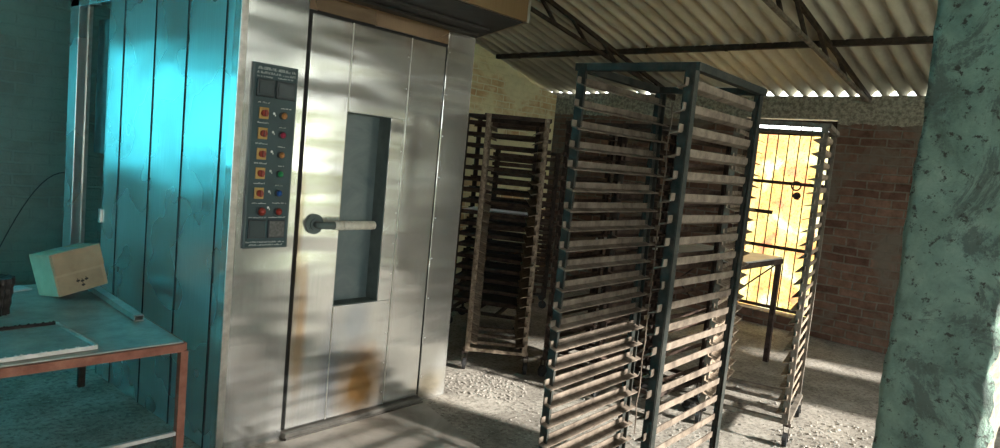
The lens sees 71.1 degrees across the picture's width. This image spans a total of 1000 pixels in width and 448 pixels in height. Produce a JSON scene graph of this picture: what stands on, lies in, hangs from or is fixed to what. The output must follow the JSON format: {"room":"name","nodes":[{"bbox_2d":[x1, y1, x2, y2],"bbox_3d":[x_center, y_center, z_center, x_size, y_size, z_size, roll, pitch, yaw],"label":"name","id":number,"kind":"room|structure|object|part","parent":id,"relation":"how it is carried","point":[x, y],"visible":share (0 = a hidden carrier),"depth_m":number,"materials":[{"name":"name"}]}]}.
{"room":"commercial kitchen","nodes":[
{"label":"commercial kitchen","id":0,"kind":"room"},
{"bbox_2d":[0,0,556,285],"bbox_3d":[-2.606,-1.637,5.994,0.231,4.616,9.549,11,7,43],"label":"wall","id":1,"kind":"structure","parent":0,"point":[34,34],"depth_m":5.21,"materials":[{"name":"concrete"}]},
{"bbox_2d":[0,172,64,246],"bbox_3d":[-3.514,0.015,5.171,0.008,0.825,0.504,11,7,43],"label":"cable","id":2,"kind":"object","parent":1,"relation":"attached to","point":[59,172],"visible":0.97,"depth_m":5.15,"materials":[{"name":"black rubber"}]},
{"bbox_2d":[0,274,999,447],"bbox_3d":[0.133,1.245,3.592,8.259,0.120,9.800,11,7,43],"label":"floor","id":3,"kind":"structure","parent":0,"point":[44,409],"depth_m":4.38,"materials":[{"name":"concrete"}]},
{"bbox_2d":[0,284,188,447],"bbox_3d":[-2.255,0.709,2.985,1.387,0.600,1.344,10,7,40],"label":"work table","id":4,"kind":"object","parent":3,"relation":"on","point":[118,337],"visible":0.58,"depth_m":2.98,"materials":[{"name":"metal"}]},
{"bbox_2d":[0,274,14,316],"bbox_3d":[-2.231,0.315,3.083,0.155,0.165,0.162,10,7,40],"label":"tin","id":5,"kind":"object","parent":4,"relation":"on","point":[7,282],"visible":1,"depth_m":3.08,"materials":[{"name":"black metal"}]},
{"bbox_2d":[13,285,31,291],"bbox_3d":[-2.457,0.329,3.537,0.100,0.008,0.120,8,6,23],"label":"paper scrap","id":6,"kind":"object","parent":4,"relation":"on","point":[18,288],"visible":0.67,"depth_m":3.55,"materials":[{"name":"paper"}]},
{"bbox_2d":[0,321,97,362],"bbox_3d":[-2.032,0.458,2.521,0.434,0.023,0.934,10,7,38],"label":"baking tray","id":7,"kind":"object","parent":4,"relation":"on","point":[36,340],"visible":1,"depth_m":2.77,"materials":[{"name":"metal"}]},
{"bbox_2d":[29,243,107,296],"bbox_3d":[-2.163,0.227,3.516,0.242,0.277,0.279,9,6,32],"label":"cardboard box","id":8,"kind":"object","parent":4,"relation":"on","point":[70,269],"visible":1,"depth_m":3.44,"materials":[{"name":"cardboard"}]},
{"bbox_3d":[-2.329,0.634,3.908,0.032,0.560,0.032,10,7,40],"label":"leg","id":9,"kind":"part","parent":4,"relation":"part of","materials":[{"name":"brown metal"}]},
{"bbox_3d":[-2.229,0.435,2.959,1.385,0.034,1.342,10,7,40],"label":"frame","id":10,"kind":"part","parent":4,"relation":"part of","materials":[{"name":"brown metal"}]},
{"bbox_2d":[88,286,143,320],"bbox_3d":[-1.900,0.382,3.448,0.040,0.027,0.712,0,8,-45],"label":"channel","id":11,"kind":"object","parent":4,"relation":"on","point":[133,314],"visible":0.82,"depth_m":3.38,"materials":[{"name":"metal"}]},
{"bbox_3d":[-1.370,0.814,2.994,0.032,0.560,0.032,10,7,40],"label":"leg","id":12,"kind":"part","parent":4,"relation":"part of","materials":[{"name":"brown metal"}]},
{"bbox_2d":[62,0,530,447],"bbox_3d":[-1.259,-0.289,4.147,2.713,2.550,1.511,10,7,40],"label":"oven","id":13,"kind":"object","parent":3,"relation":"on","point":[283,179],"visible":1,"depth_m":3.56,"materials":[{"name":"metal"}]},
{"bbox_3d":[-2.702,-0.320,4.439,0.140,2.280,0.060,10,7,40],"label":"frame post","id":14,"kind":"part","parent":13,"relation":"part of","materials":[{"name":"metal"}]},
{"bbox_3d":[-1.811,-0.292,4.621,0.020,2.360,1.490,10,7,40],"label":"panel","id":15,"kind":"part","parent":13,"relation":"part of","materials":[{"name":"metal"}]},
{"bbox_3d":[-2.208,-0.271,4.001,0.221,2.360,0.030,10,7,40],"label":"panel","id":16,"kind":"part","parent":13,"relation":"part of","materials":[{"name":"metal"}]},
{"bbox_3d":[-1.980,-0.231,3.807,0.396,2.360,0.030,10,7,40],"label":"panel","id":17,"kind":"part","parent":13,"relation":"part of","materials":[{"name":"metal"}]},
{"bbox_3d":[-1.698,-0.181,3.568,0.361,2.360,0.030,10,7,40],"label":"panel","id":18,"kind":"part","parent":13,"relation":"part of","materials":[{"name":"metal"}]},
{"bbox_3d":[-1.426,-0.132,3.337,0.371,2.360,0.030,10,7,40],"label":"panel","id":19,"kind":"part","parent":13,"relation":"part of","materials":[{"name":"metal"}]},
{"bbox_3d":[-1.244,-0.100,3.183,0.124,2.360,0.030,10,7,40],"label":"panel","id":20,"kind":"part","parent":13,"relation":"part of","materials":[{"name":"metal"}]},
{"bbox_3d":[-1.196,-0.091,3.139,0.007,2.360,0.035,10,7,40],"label":"corner trim","id":21,"kind":"part","parent":13,"relation":"part of","materials":[{"name":"metal"}]},
{"bbox_2d":[254,187,263,198],"bbox_3d":[-1.098,-0.140,3.205,0.031,0.052,0.048,10,7,40],"label":"switch","id":22,"kind":"object","parent":13,"relation":"attached to","point":[258,191],"depth_m":3.20,"materials":[{"name":"yellow plastic"}]},
{"bbox_3d":[-1.119,-0.097,3.278,0.062,2.360,0.341,10,7,40],"label":"panel","id":23,"kind":"part","parent":13,"relation":"part of","materials":[{"name":"metal"}]},
{"bbox_2d":[255,167,264,178],"bbox_3d":[-1.089,-0.231,3.196,0.031,0.052,0.048,10,7,40],"label":"switch","id":24,"kind":"object","parent":13,"relation":"attached to","point":[259,171],"depth_m":3.19,"materials":[{"name":"yellow plastic"}]},
{"bbox_2d":[256,148,266,159],"bbox_3d":[-1.080,-0.319,3.188,0.031,0.052,0.048,10,7,40],"label":"switch","id":25,"kind":"object","parent":13,"relation":"attached to","point":[261,153],"depth_m":3.18,"materials":[{"name":"yellow plastic"}]},
{"bbox_2d":[257,127,267,138],"bbox_3d":[-1.071,-0.411,3.179,0.031,0.052,0.048,10,7,40],"label":"switch","id":26,"kind":"object","parent":13,"relation":"attached to","point":[262,132],"depth_m":3.17,"materials":[{"name":"yellow plastic"}]},
{"bbox_2d":[259,107,268,118],"bbox_3d":[-1.063,-0.502,3.171,0.031,0.052,0.048,10,7,40],"label":"switch","id":27,"kind":"object","parent":13,"relation":"attached to","point":[263,111],"depth_m":3.16,"materials":[{"name":"yellow plastic"}]},
{"bbox_3d":[-1.065,-0.308,3.242,0.014,0.845,0.231,10,7,40],"label":"control panel","id":28,"kind":"part","parent":13,"relation":"part of","materials":[{"name":"grey metal"}]},
{"bbox_3d":[-0.786,1.053,3.839,0.075,0.038,0.926,10,7,40],"label":"door sill","id":29,"kind":"part","parent":13,"relation":"part of","materials":[{"name":"metal"}]},
{"bbox_3d":[-0.713,0.007,3.767,0.058,2.050,0.891,10,7,40],"label":"door","id":30,"kind":"part","parent":13,"relation":"part of","materials":[{"name":"metal"}]},
{"bbox_3d":[-0.608,-1.150,3.662,0.060,0.247,0.927,10,7,40],"label":"header panel","id":31,"kind":"part","parent":13,"relation":"part of","materials":[{"name":"brown metal"}]},
{"bbox_2d":[344,0,530,37],"bbox_3d":[-0.364,-1.227,3.391,0.634,0.378,1.480,10,7,40],"label":"hood","id":32,"kind":"object","parent":13,"relation":"attached to","point":[445,18],"depth_m":3.52,"materials":[{"name":"metal"}]},
{"bbox_3d":[-0.336,-0.109,4.200,0.062,2.360,0.224,10,7,40],"label":"panel","id":33,"kind":"part","parent":13,"relation":"part of","materials":[{"name":"metal"}]},
{"bbox_2d":[262,402,479,447],"bbox_3d":[-0.460,1.187,2.874,1.660,0.018,1.960,10,7,40],"label":"ramp","id":34,"kind":"object","parent":3,"relation":"on","point":[419,425],"depth_m":3.65,"materials":[{"name":"grey metal"}]},
{"bbox_2d":[450,113,550,334],"bbox_3d":[-0.009,-0.012,6.213,0.730,1.851,0.470,7,6,13],"label":"rack","id":35,"kind":"object","parent":3,"relation":"on","point":[479,123],"visible":0.46,"depth_m":6.03,"materials":[{"name":"black metal"}]},
{"bbox_3d":[-0.353,-0.098,6.084,0.035,1.720,0.035,7,6,13],"label":"post","id":36,"kind":"part","parent":35,"relation":"part of","materials":[{"name":"brown metal"}]},
{"bbox_3d":[-0.259,-0.126,6.472,0.035,1.720,0.035,7,6,13],"label":"post","id":37,"kind":"part","parent":35,"relation":"part of","materials":[{"name":"brown metal"}]},
{"bbox_2d":[456,269,519,282],"bbox_3d":[-0.058,0.471,6.260,0.604,0.024,0.392,7,6,13],"label":"baking tray","id":38,"kind":"object","parent":35,"relation":"on","point":[467,272],"visible":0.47,"depth_m":6.34,"materials":[{"name":"black metal"}]},
{"bbox_2d":[457,258,520,271],"bbox_3d":[-0.049,0.376,6.251,0.604,0.024,0.392,7,6,13],"label":"baking tray","id":39,"kind":"object","parent":35,"relation":"on","point":[488,264],"visible":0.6,"depth_m":6.36,"materials":[{"name":"black metal"}]},
{"bbox_2d":[458,248,521,260],"bbox_3d":[-0.039,0.280,6.242,0.604,0.024,0.392,7,6,13],"label":"baking tray","id":40,"kind":"object","parent":35,"relation":"on","point":[489,253],"visible":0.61,"depth_m":6.36,"materials":[{"name":"metal"}]},
{"bbox_2d":[459,237,522,249],"bbox_3d":[-0.030,0.184,6.232,0.604,0.024,0.392,7,6,13],"label":"baking tray","id":41,"kind":"object","parent":35,"relation":"on","point":[510,245],"visible":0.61,"depth_m":6.36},
{"bbox_2d":[460,227,525,238],"bbox_3d":[-0.021,0.089,6.223,0.604,0.024,0.392,7,6,13],"label":"baking tray","id":42,"kind":"object","parent":35,"relation":"on","point":[472,229],"visible":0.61,"depth_m":6.37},
{"bbox_2d":[465,196,528,204],"bbox_3d":[0.007,-0.198,6.196,0.604,0.024,0.392,7,6,13],"label":"baking tray","id":43,"kind":"object","parent":35,"relation":"on","point":[473,197],"visible":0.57,"depth_m":6.37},
{"bbox_2d":[464,186,529,193],"bbox_3d":[0.016,-0.294,6.187,0.604,0.024,0.392,7,6,13],"label":"baking tray","id":44,"kind":"object","parent":35,"relation":"on","point":[498,189],"visible":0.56,"depth_m":6.36,"materials":[{"name":"black metal"}]},
{"bbox_2d":[462,217,534,227],"bbox_3d":[-0.012,-0.007,6.214,0.604,0.024,0.392,7,6,13],"label":"baking tray","id":45,"kind":"object","parent":35,"relation":"on","point":[473,219],"visible":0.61,"depth_m":6.36,"materials":[{"name":"black metal"}]},
{"bbox_2d":[463,206,535,216],"bbox_3d":[-0.002,-0.102,6.205,0.604,0.024,0.392,7,6,13],"label":"baking tray","id":46,"kind":"object","parent":35,"relation":"on","point":[473,207],"visible":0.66,"depth_m":6.37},
{"bbox_3d":[0.249,-0.026,5.943,0.035,1.720,0.035,7,6,13],"label":"post","id":47,"kind":"part","parent":35,"relation":"part of","materials":[{"name":"brown metal"}]},
{"bbox_2d":[461,113,551,374],"bbox_3d":[0.042,0.122,5.172,0.470,1.791,0.738,5,5,0],"label":"rack","id":48,"kind":"object","parent":3,"relation":"on","point":[527,273],"visible":1,"depth_m":4.92,"materials":[{"name":"black metal"}]},
{"bbox_3d":[-0.152,0.069,4.854,0.035,1.660,0.035,5,5,0],"label":"post","id":49,"kind":"part","parent":48,"relation":"part of","materials":[{"name":"brown wood"}]},
{"bbox_3d":[-0.151,0.010,5.474,0.035,1.660,0.035,5,5,0],"label":"post","id":50,"kind":"part","parent":48,"relation":"part of","materials":[{"name":"brown metal"}]},
{"bbox_3d":[0.247,0.107,4.857,0.035,1.660,0.035,5,5,0],"label":"post","id":51,"kind":"part","parent":48,"relation":"part of","materials":[{"name":"metal"}]},
{"bbox_3d":[0.248,0.048,5.477,0.035,1.660,0.035,5,5,0],"label":"post","id":52,"kind":"part","parent":48,"relation":"part of","materials":[{"name":"brown metal"}]},
{"bbox_2d":[486,150,561,308],"bbox_3d":[0.222,0.027,7.362,0.732,1.601,0.470,6,5,2],"label":"rack","id":53,"kind":"object","parent":3,"relation":"on","point":[546,262],"visible":0.41,"depth_m":7.16,"materials":[{"name":"black metal"}]},
{"bbox_3d":[-0.094,-0.050,7.168,0.035,1.470,0.035,6,5,2],"label":"post","id":54,"kind":"part","parent":53,"relation":"part of","materials":[{"name":"brown metal"}]},
{"bbox_3d":[0.543,-0.024,7.545,0.035,1.470,0.035,6,5,2],"label":"post","id":55,"kind":"part","parent":53,"relation":"part of","materials":[{"name":"brown metal"}]},
{"bbox_3d":[0.525,0.012,7.146,0.035,1.470,0.035,6,5,2],"label":"post","id":56,"kind":"part","parent":53,"relation":"part of","materials":[{"name":"brown metal"}]},
{"bbox_2d":[537,121,666,379],"bbox_3d":[0.739,0.209,4.972,0.470,1.791,0.713,10,7,37],"label":"rack","id":57,"kind":"object","parent":3,"relation":"on","point":[609,159],"visible":0.44,"depth_m":4.93,"materials":[{"name":"black metal"}]},
{"bbox_3d":[0.401,0.123,4.843,0.035,1.660,0.035,10,7,37],"label":"post","id":58,"kind":"part","parent":57,"relation":"part of","materials":[{"name":"brown metal"}]},
{"bbox_3d":[0.767,0.113,5.322,0.035,1.660,0.035,10,7,37],"label":"post","id":59,"kind":"part","parent":57,"relation":"part of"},
{"bbox_3d":[0.718,0.177,4.603,0.035,1.660,0.035,10,7,37],"label":"post","id":60,"kind":"part","parent":57,"relation":"part of","materials":[{"name":"metal"}]},
{"bbox_3d":[1.084,0.167,5.082,0.035,1.660,0.035,10,7,37],"label":"post","id":61,"kind":"part","parent":57,"relation":"part of","materials":[{"name":"brown wood"}]},
{"bbox_2d":[538,62,766,447],"bbox_3d":[0.568,0.373,2.703,0.480,1.861,0.723,10,7,38],"label":"rack","id":62,"kind":"object","parent":3,"relation":"on","point":[692,87],"visible":1,"depth_m":2.66,"materials":[{"name":"black metal"}]},
{"bbox_3d":[0.221,0.285,2.583,0.035,1.730,0.035,10,7,38],"label":"post","id":63,"kind":"part","parent":62,"relation":"part of","materials":[{"name":"grey metal"}]},
{"bbox_3d":[0.606,0.277,3.060,0.035,1.730,0.035,10,7,38],"label":"post","id":64,"kind":"part","parent":62,"relation":"part of","materials":[{"name":"grey metal"}]},
{"bbox_3d":[0.538,0.340,2.328,0.035,1.730,0.035,10,7,38],"label":"post","id":65,"kind":"part","parent":62,"relation":"part of","materials":[{"name":"grey metal"}]},
{"bbox_3d":[0.923,0.332,2.805,0.035,1.730,0.035,10,7,38],"label":"post","id":66,"kind":"part","parent":62,"relation":"part of","materials":[{"name":"black metal"}]},
{"bbox_2d":[641,378,665,388],"bbox_3d":[1.052,1.111,4.800,0.165,0.094,0.213,8,6,28],"label":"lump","id":67,"kind":"object","parent":3,"relation":"on","point":[643,385],"visible":0.11,"depth_m":4.74,"materials":[{"name":"grey stone"}]},
{"bbox_2d":[434,362,873,447],"bbox_3d":[1.088,1.194,4.430,3.403,0.014,2.094,4,6,-16],"label":"rubble","id":68,"kind":"object","parent":3,"relation":"on","point":[524,391],"visible":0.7,"depth_m":4.42,"materials":[{"name":"grey gravel"}]},
{"bbox_2d":[591,123,732,397],"bbox_3d":[1.078,0.276,4.605,0.470,1.791,0.713,10,7,42],"label":"rack","id":69,"kind":"object","parent":3,"relation":"on","point":[643,127],"visible":0.3,"depth_m":4.62,"materials":[{"name":"black metal"}]},
{"bbox_3d":[0.731,0.187,4.507,0.035,1.660,0.035,10,7,42],"label":"post","id":70,"kind":"part","parent":69,"relation":"part of","materials":[{"name":"grey metal"}]},
{"bbox_3d":[1.138,0.184,4.953,0.035,1.660,0.035,10,7,42],"label":"post","id":71,"kind":"part","parent":69,"relation":"part of","materials":[{"name":"grey metal"}]},
{"bbox_3d":[1.431,0.238,4.685,0.035,1.660,0.035,10,7,42],"label":"post","id":72,"kind":"part","parent":69,"relation":"part of","materials":[{"name":"brown wood"}]},
{"bbox_2d":[585,237,782,361],"bbox_3d":[1.550,0.643,5.956,1.275,0.900,0.945,10,7,40],"label":"metal table","id":73,"kind":"object","parent":3,"relation":"on","point":[754,260],"visible":0.3,"depth_m":5.87,"materials":[{"name":"metal"}]},
{"bbox_3d":[2.296,0.745,5.907,0.040,0.850,0.040,10,7,40],"label":"leg","id":74,"kind":"part","parent":73,"relation":"part of","materials":[{"name":"metal"}]},
{"bbox_2d":[677,376,700,390],"bbox_3d":[1.369,1.142,4.967,0.232,0.064,0.259,7,6,17],"label":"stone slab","id":75,"kind":"object","parent":3,"relation":"on","point":[689,388],"visible":0.22,"depth_m":4.87,"materials":[{"name":"grey stone"}]},
{"bbox_2d":[681,397,705,411],"bbox_3d":[1.243,1.164,4.520,0.148,0.080,0.159,5,5,-6],"label":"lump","id":76,"kind":"object","parent":3,"relation":"on","point":[689,403],"visible":0.49,"depth_m":4.48,"materials":[{"name":"black stone"}]},
{"bbox_2d":[694,119,839,446],"bbox_3d":[1.676,0.321,4.369,0.540,1.861,0.734,9,6,29],"label":"rack","id":77,"kind":"object","parent":3,"relation":"on","point":[791,389],"visible":0.65,"depth_m":4.24,"materials":[{"name":"black metal"}]},
{"bbox_3d":[1.323,0.238,4.202,0.035,1.730,0.035,9,6,29],"label":"post","id":78,"kind":"part","parent":77,"relation":"part of","materials":[{"name":"grey metal"}]},
{"bbox_3d":[1.629,0.216,4.744,0.035,1.730,0.035,9,6,29],"label":"post","id":79,"kind":"part","parent":77,"relation":"part of","materials":[{"name":"grey metal"}]},
{"bbox_3d":[1.731,0.299,3.974,0.035,1.730,0.035,9,6,29],"label":"post","id":80,"kind":"part","parent":77,"relation":"part of","materials":[{"name":"black metal"}]},
{"bbox_3d":[2.037,0.277,4.516,0.035,1.730,0.035,9,6,29],"label":"post","id":81,"kind":"part","parent":77,"relation":"part of","materials":[{"name":"brown wood"}]},
{"bbox_2d":[475,0,937,95],"bbox_3d":[0.423,-2.380,3.111,8.370,2.387,9.722,11,7,43],"label":"ceiling","id":82,"kind":"structure","parent":0,"point":[624,24],"depth_m":6.42,"materials":[{"name":"grey metal"}]},
{"bbox_2d":[530,0,675,100],"bbox_3d":[0.461,-2.015,6.385,0.038,1.178,4.738,11,7,43],"label":"roof truss","id":83,"kind":"object","parent":82,"relation":"attached to","point":[578,24],"visible":0.8,"depth_m":6.81,"materials":[{"name":"metal"}]},
{"bbox_2d":[496,36,933,58],"bbox_3d":[2.741,-1.514,5.836,7.690,0.088,0.057,11,7,43],"label":"purlin","id":84,"kind":"object","parent":82,"relation":"attached to","point":[915,39],"visible":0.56,"depth_m":6.38,"materials":[{"name":"metal"}]},
{"bbox_2d":[762,0,871,103],"bbox_3d":[1.982,-1.732,4.950,0.034,1.179,4.738,11,7,43],"label":"roof truss","id":85,"kind":"object","parent":82,"relation":"attached to","point":[858,87],"visible":1,"depth_m":5.62,"materials":[{"name":"metal"}]},
{"bbox_2d":[539,92,925,353],"bbox_3d":[3.443,-0.056,7.015,7.989,2.449,0.231,11,7,43],"label":"wall","id":86,"kind":"structure","parent":0,"point":[877,143],"depth_m":6.89,"materials":[{"name":"red brick"}]},
{"bbox_2d":[739,134,830,316],"bbox_3d":[3.111,0.034,7.585,1.140,2.000,0.066,11,7,43],"label":"cloth","id":87,"kind":"object","parent":86,"relation":"hanging from","point":[772,139],"visible":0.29,"depth_m":7.63,"materials":[{"name":"yellow fabric"}]},
{"bbox_2d":[733,118,837,316],"bbox_3d":[2.927,-0.072,7.370,0.950,2.035,0.072,11,7,43],"label":"gate","id":88,"kind":"object","parent":86,"relation":"attached to","point":[796,195],"visible":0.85,"depth_m":7.36,"materials":[{"name":"metal"}]},
{"bbox_2d":[872,0,999,447],"bbox_3d":[1.835,-0.286,2.650,0.383,3.420,0.423,10,7,40],"label":"wall pillar","id":89,"kind":"structure","parent":0,"point":[939,387],"depth_m":2.54,"materials":[{"name":"green paint"}]}
]}

